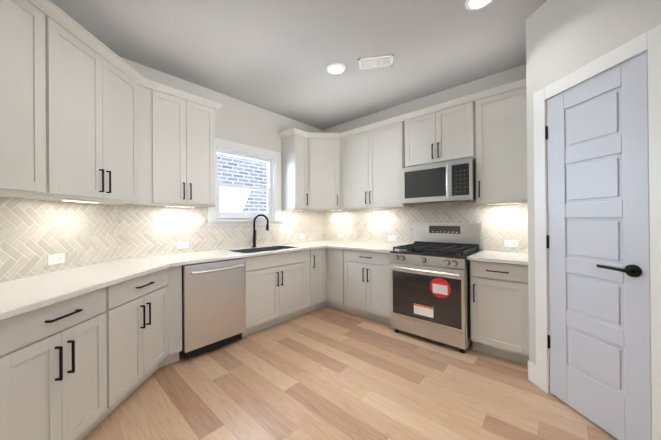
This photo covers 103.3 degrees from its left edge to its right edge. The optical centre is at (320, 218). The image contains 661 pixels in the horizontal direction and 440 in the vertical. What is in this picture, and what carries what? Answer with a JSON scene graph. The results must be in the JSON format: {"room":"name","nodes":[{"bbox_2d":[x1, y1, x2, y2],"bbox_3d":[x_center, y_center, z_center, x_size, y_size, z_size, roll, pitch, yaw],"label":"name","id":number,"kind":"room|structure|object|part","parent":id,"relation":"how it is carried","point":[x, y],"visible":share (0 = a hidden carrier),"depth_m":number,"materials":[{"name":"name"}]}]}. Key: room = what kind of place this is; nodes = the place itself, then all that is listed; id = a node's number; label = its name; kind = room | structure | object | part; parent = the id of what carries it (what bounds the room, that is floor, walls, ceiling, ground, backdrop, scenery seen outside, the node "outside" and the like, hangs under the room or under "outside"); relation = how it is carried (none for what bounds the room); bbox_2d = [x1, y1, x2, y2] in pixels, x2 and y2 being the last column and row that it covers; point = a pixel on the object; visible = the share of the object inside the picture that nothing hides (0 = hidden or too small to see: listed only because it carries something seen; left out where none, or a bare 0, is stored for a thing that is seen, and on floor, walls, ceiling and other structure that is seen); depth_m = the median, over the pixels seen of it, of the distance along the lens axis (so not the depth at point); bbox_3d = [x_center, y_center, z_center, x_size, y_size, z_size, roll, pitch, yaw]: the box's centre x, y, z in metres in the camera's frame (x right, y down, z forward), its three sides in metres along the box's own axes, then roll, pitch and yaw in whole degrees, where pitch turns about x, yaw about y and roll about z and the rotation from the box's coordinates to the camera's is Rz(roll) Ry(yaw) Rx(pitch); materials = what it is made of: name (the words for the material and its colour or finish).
{"room":"kitchen","nodes":[
{"label":"kitchen","id":0,"kind":"room"},
{"bbox_2d":[120,57,321,252],"bbox_3d":[-1.074,-0.130,3.467,0.140,2.840,3.431,-1,0,43],"label":"wall","id":1,"kind":"structure","parent":0,"point":[239,121],"depth_m":3.41,"materials":[{"name":"paint"}]},
{"bbox_2d":[136,83,163,205],"bbox_3d":[-1.726,-0.692,2.390,0.382,1.120,0.385,-1,0,43],"label":"upper cabinet","id":2,"kind":"object","parent":1,"relation":"attached to","point":[161,84],"depth_m":2.46,"materials":[{"name":"paint"}]},
{"bbox_2d":[148,84,215,206],"bbox_3d":[-1.456,-0.693,2.724,0.322,1.120,0.605,-1,0,43],"label":"upper cabinet","id":3,"kind":"object","parent":1,"relation":"attached to","point":[189,120],"depth_m":2.63,"materials":[{"name":"paint"}]},
{"bbox_2d":[117,205,322,258],"bbox_3d":[-0.929,0.120,3.511,0.007,0.509,2.887,-1,0,43],"label":"tile backsplash","id":4,"kind":"structure","parent":1,"relation":"attached to","point":[144,231],"depth_m":2.93,"materials":[{"name":"beige tile"}]},
{"bbox_2d":[48,253,64,264],"bbox_3d":[-1.900,0.288,1.884,0.007,0.071,0.118,0,0,-2],"label":"electrical outlet","id":5,"kind":"object","parent":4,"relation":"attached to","point":[56,258],"depth_m":1.88,"materials":[{"name":"white plastic"}]},
{"bbox_2d":[177,241,188,248],"bbox_3d":[-1.510,0.288,2.876,0.008,0.072,0.118,-1,0,43],"label":"electrical outlet","id":6,"kind":"object","parent":4,"relation":"attached to","point":[180,245],"depth_m":2.87,"materials":[{"name":"white plastic"}]},
{"bbox_2d":[206,138,283,226],"bbox_3d":[-0.997,-0.445,3.517,0.190,1.070,1.130,-1,0,43],"label":"window","id":7,"kind":"structure","parent":1,"relation":"in","point":[271,159],"depth_m":3.53,"materials":[{"name":"paint"}]},
{"bbox_2d":[278,129,305,209],"bbox_3d":[-0.336,-0.700,3.882,0.379,1.120,0.307,-1,0,43],"label":"upper cabinet","id":8,"kind":"object","parent":1,"relation":"attached to","point":[293,142],"depth_m":3.77,"materials":[{"name":"paint"}]},
{"bbox_2d":[298,132,341,210],"bbox_3d":[0.053,-0.702,4.055,0.710,1.120,0.745,-1,0,43],"label":"upper cabinet","id":9,"kind":"object","parent":1,"relation":"attached to","point":[323,150],"depth_m":3.87,"materials":[{"name":"paint"}]},
{"bbox_2d":[51,0,546,129],"bbox_3d":[0.706,-1.614,-0.426,10.200,0.080,9.600,-1,0,43],"label":"ceiling","id":10,"kind":"structure","parent":0,"point":[278,56],"depth_m":2.34,"materials":[{"name":"paint"}]},
{"bbox_2d":[327,63,345,73],"bbox_3d":[0.167,-1.556,2.718,0.196,0.010,0.196,-1,0,43],"label":"recessed light","id":11,"kind":"object","parent":10,"relation":"in","point":[336,68],"visible":1,"depth_m":2.70,"materials":[{"name":"paint"}]},
{"bbox_2d":[358,54,393,69],"bbox_3d":[0.553,-1.559,2.596,0.330,0.012,0.180,0,0,12],"label":"ceiling vent","id":12,"kind":"object","parent":10,"relation":"in","point":[376,61],"visible":1,"depth_m":2.58,"materials":[{"name":"paint"}]},
{"bbox_2d":[465,0,492,9],"bbox_3d":[1.146,-1.567,1.867,0.196,0.010,0.196,-1,0,43],"label":"recessed light","id":13,"kind":"object","parent":10,"relation":"in","point":[474,4],"visible":1,"depth_m":1.90,"materials":[{"name":"paint"}]},
{"bbox_2d":[82,306,617,439],"bbox_3d":[0.730,1.296,-0.434,10.200,0.060,9.600,-1,0,43],"label":"floor","id":14,"kind":"structure","parent":0,"point":[326,373],"depth_m":1.90,"materials":[{"name":"brown wood"}]},
{"bbox_2d":[0,268,168,439],"bbox_3d":[-1.581,0.847,1.004,0.639,0.882,2.492,0,0,0],"label":"base cabinet","id":15,"kind":"object","parent":14,"relation":"on","point":[80,367],"visible":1,"depth_m":1.42,"materials":[{"name":"paint"}]},
{"bbox_2d":[0,260,187,320],"bbox_3d":[-1.409,0.387,0.812,1.690,0.030,2.234,-1,0,43],"label":"countertop","id":16,"kind":"structure","parent":15,"relation":"on","point":[23,295],"depth_m":1.49,"materials":[{"name":"stone"}]},
{"bbox_2d":[158,247,326,367],"bbox_3d":[-0.741,0.845,3.239,0.639,0.884,3.032,-1,0,43],"label":"base cabinet","id":17,"kind":"object","parent":14,"relation":"on","point":[283,287],"depth_m":3.05,"materials":[{"name":"paint"}]},
{"bbox_2d":[35,240,343,275],"bbox_3d":[-1.366,0.391,2.570,0.648,0.030,4.861,-1,0,43],"label":"countertop","id":18,"kind":"structure","parent":17,"relation":"on","point":[225,254],"depth_m":2.63,"materials":[{"name":"stone"}]},
{"bbox_2d":[252,214,268,246],"bbox_3d":[-0.794,0.156,3.454,0.210,0.437,0.150,-1,0,43],"label":"faucet","id":19,"kind":"object","parent":18,"relation":"on","point":[254,235],"visible":1,"depth_m":3.45,"materials":[{"name":"black metal"}]},
{"bbox_2d":[230,246,297,252],"bbox_3d":[-0.679,0.499,3.260,0.418,0.244,0.798,-1,0,43],"label":"undermount sink","id":20,"kind":"object","parent":18,"relation":"in","point":[261,249],"visible":0.04,"depth_m":3.46,"materials":[{"name":"black metal"}]},
{"bbox_2d":[182,258,245,359],"bbox_3d":[-1.171,0.843,2.695,0.637,0.852,0.602,-1,0,43],"label":"dishwasher","id":21,"kind":"object","parent":17,"relation":"in","point":[213,304],"visible":0.9,"depth_m":2.48,"materials":[{"name":"silver metal"}]},
{"bbox_2d":[326,247,528,364],"bbox_3d":[1.078,0.830,3.178,2.353,0.884,0.639,-1,0,43],"label":"base cabinet","id":22,"kind":"object","parent":14,"relation":"on","point":[358,282],"depth_m":2.43,"materials":[{"name":"paint"}]},
{"bbox_2d":[324,241,400,252],"bbox_3d":[0.668,0.377,3.544,0.994,0.030,0.662,-1,0,43],"label":"countertop","id":23,"kind":"structure","parent":22,"relation":"on","point":[374,247],"depth_m":3.45,"materials":[{"name":"stone"}]},
{"bbox_2d":[467,250,527,264],"bbox_3d":[1.766,0.366,2.529,0.456,0.030,0.646,-1,0,43],"label":"countertop","id":24,"kind":"structure","parent":22,"relation":"on","point":[489,256],"depth_m":2.41,"materials":[{"name":"stone"}]},
{"bbox_2d":[390,223,481,353],"bbox_3d":[1.272,0.660,2.896,0.758,1.220,0.749,-1,0,43],"label":"gas range","id":25,"kind":"object","parent":14,"relation":"on","point":[430,281],"visible":0.98,"depth_m":2.69,"materials":[{"name":"silver metal"}]},
{"bbox_2d":[322,64,525,250],"bbox_3d":[2.000,-0.156,2.847,5.200,2.840,0.140,-1,0,43],"label":"wall","id":26,"kind":"structure","parent":0,"point":[503,77],"depth_m":3.24,"materials":[{"name":"paint"}]},
{"bbox_2d":[342,114,413,208],"bbox_3d":[0.725,-0.709,3.675,1.048,1.120,0.383,-1,0,43],"label":"upper cabinet","id":27,"kind":"object","parent":26,"relation":"attached to","point":[361,167],"depth_m":3.51,"materials":[{"name":"paint"}]},
{"bbox_2d":[323,201,527,252],"bbox_3d":[1.102,-0.041,3.584,2.859,0.798,0.007,-1,0,43],"label":"tile backsplash","id":28,"kind":"structure","parent":26,"relation":"attached to","point":[500,223],"depth_m":3.33,"materials":[{"name":"beige tile"}]},
{"bbox_2d":[388,235,395,240],"bbox_3d":[1.006,0.269,3.666,0.118,0.072,0.008,-1,0,43],"label":"electrical outlet","id":29,"kind":"object","parent":28,"relation":"attached to","point":[391,238],"depth_m":3.67,"materials":[{"name":"white plastic"}]},
{"bbox_2d":[504,240,517,246],"bbox_3d":[2.001,0.258,2.736,0.118,0.072,0.008,-1,0,43],"label":"electrical outlet","id":30,"kind":"object","parent":28,"relation":"attached to","point":[507,243],"depth_m":2.74,"materials":[{"name":"white plastic"}]},
{"bbox_2d":[402,93,473,167],"bbox_3d":[1.417,-0.951,3.069,0.761,0.650,0.322,-1,0,43],"label":"upper cabinet","id":31,"kind":"object","parent":26,"relation":"attached to","point":[444,131],"depth_m":2.92,"materials":[{"name":"paint"}]},
{"bbox_2d":[402,158,475,203],"bbox_3d":[1.374,-0.404,3.017,0.756,0.420,0.441,-1,0,43],"label":"microwave","id":32,"kind":"object","parent":31,"relation":"attached to","point":[449,182],"visible":1,"depth_m":2.86,"materials":[{"name":"silver metal"}]},
{"bbox_2d":[474,77,527,204],"bbox_3d":[1.841,-0.720,2.674,0.527,1.120,0.322,-1,0,43],"label":"upper cabinet","id":33,"kind":"object","parent":26,"relation":"attached to","point":[500,112],"depth_m":2.54,"materials":[{"name":"paint"}]},
{"bbox_2d":[526,0,660,385],"bbox_3d":[2.283,-0.162,1.455,1.771,2.840,1.266,-1,0,43],"label":"wall","id":34,"kind":"structure","parent":0,"point":[564,38],"depth_m":1.77,"materials":[{"name":"paint"}]},
{"bbox_2d":[528,361,535,384],"bbox_3d":[1.643,1.190,2.014,0.014,0.150,0.085,0,0,-4],"label":"baseboard","id":35,"kind":"structure","parent":34,"relation":"attached to","point":[531,372],"depth_m":2.01,"materials":[{"name":"paint"}]},
{"bbox_2d":[533,24,660,439],"bbox_3d":[1.731,0.154,1.613,0.158,2.217,0.749,0,0,-4],"label":"door frame","id":36,"kind":"structure","parent":34,"relation":"attached to","point":[649,41],"depth_m":1.46,"materials":[{"name":"paint"}]},
{"bbox_2d":[545,53,651,439],"bbox_3d":[1.656,0.198,1.615,0.544,2.100,0.560,0,0,-4],"label":"pantry door","id":37,"kind":"structure","parent":34,"relation":"in","point":[599,213],"depth_m":1.54,"materials":[{"name":"paint"}]},
{"bbox_3d":[1.655,0.131,1.623,0.391,1.599,0.379,-1,0,43],"label":"pantry door hardware","id":38,"kind":"part","parent":37,"relation":"part of","materials":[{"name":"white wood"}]},
{"label":"outside","id":39,"kind":"structure","parent":0,"visible":0},
{"bbox_2d":[217,154,266,211],"bbox_3d":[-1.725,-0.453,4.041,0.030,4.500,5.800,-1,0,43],"label":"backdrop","id":40,"kind":"structure","parent":39,"point":[237,172],"depth_m":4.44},
{"bbox_3d":[-1.976,-0.130,0.258,3.128,2.840,3.291,-1,0,43],"label":"wall","id":41,"kind":"structure","parent":0,"visible":0},
{"bbox_2d":[0,0,67,199],"bbox_3d":[-1.720,-0.695,1.201,0.729,1.120,0.744,-1,0,43],"label":"upper cabinet","id":42,"kind":"object","parent":41,"relation":"attached to","point":[33,33],"depth_m":1.46,"materials":[{"name":"paint"}]},
{"bbox_2d":[59,199,521,210],"bbox_3d":[-0.249,-0.140,2.096,2.622,0.009,3.713,-1,0,43],"label":"lights","id":43,"kind":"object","parent":42,"relation":"attached to","point":[287,209],"depth_m":2.62,"materials":[{"name":"paint"}]},
{"bbox_2d":[0,197,116,281],"bbox_3d":[-1.905,0.122,1.082,0.007,0.509,2.748,0,0,0],"label":"tile backsplash","id":44,"kind":"structure","parent":41,"relation":"attached to","point":[34,233],"depth_m":1.85,"materials":[{"name":"beige tile"}]},
{"bbox_2d":[0,15,163,205],"bbox_3d":[-1.745,-0.693,1.900,0.819,1.120,0.783,-1,0,43],"label":"upper cabinet","id":45,"kind":"object","parent":41,"relation":"attached to","point":[85,115],"depth_m":1.97,"materials":[{"name":"paint"}]}
]}

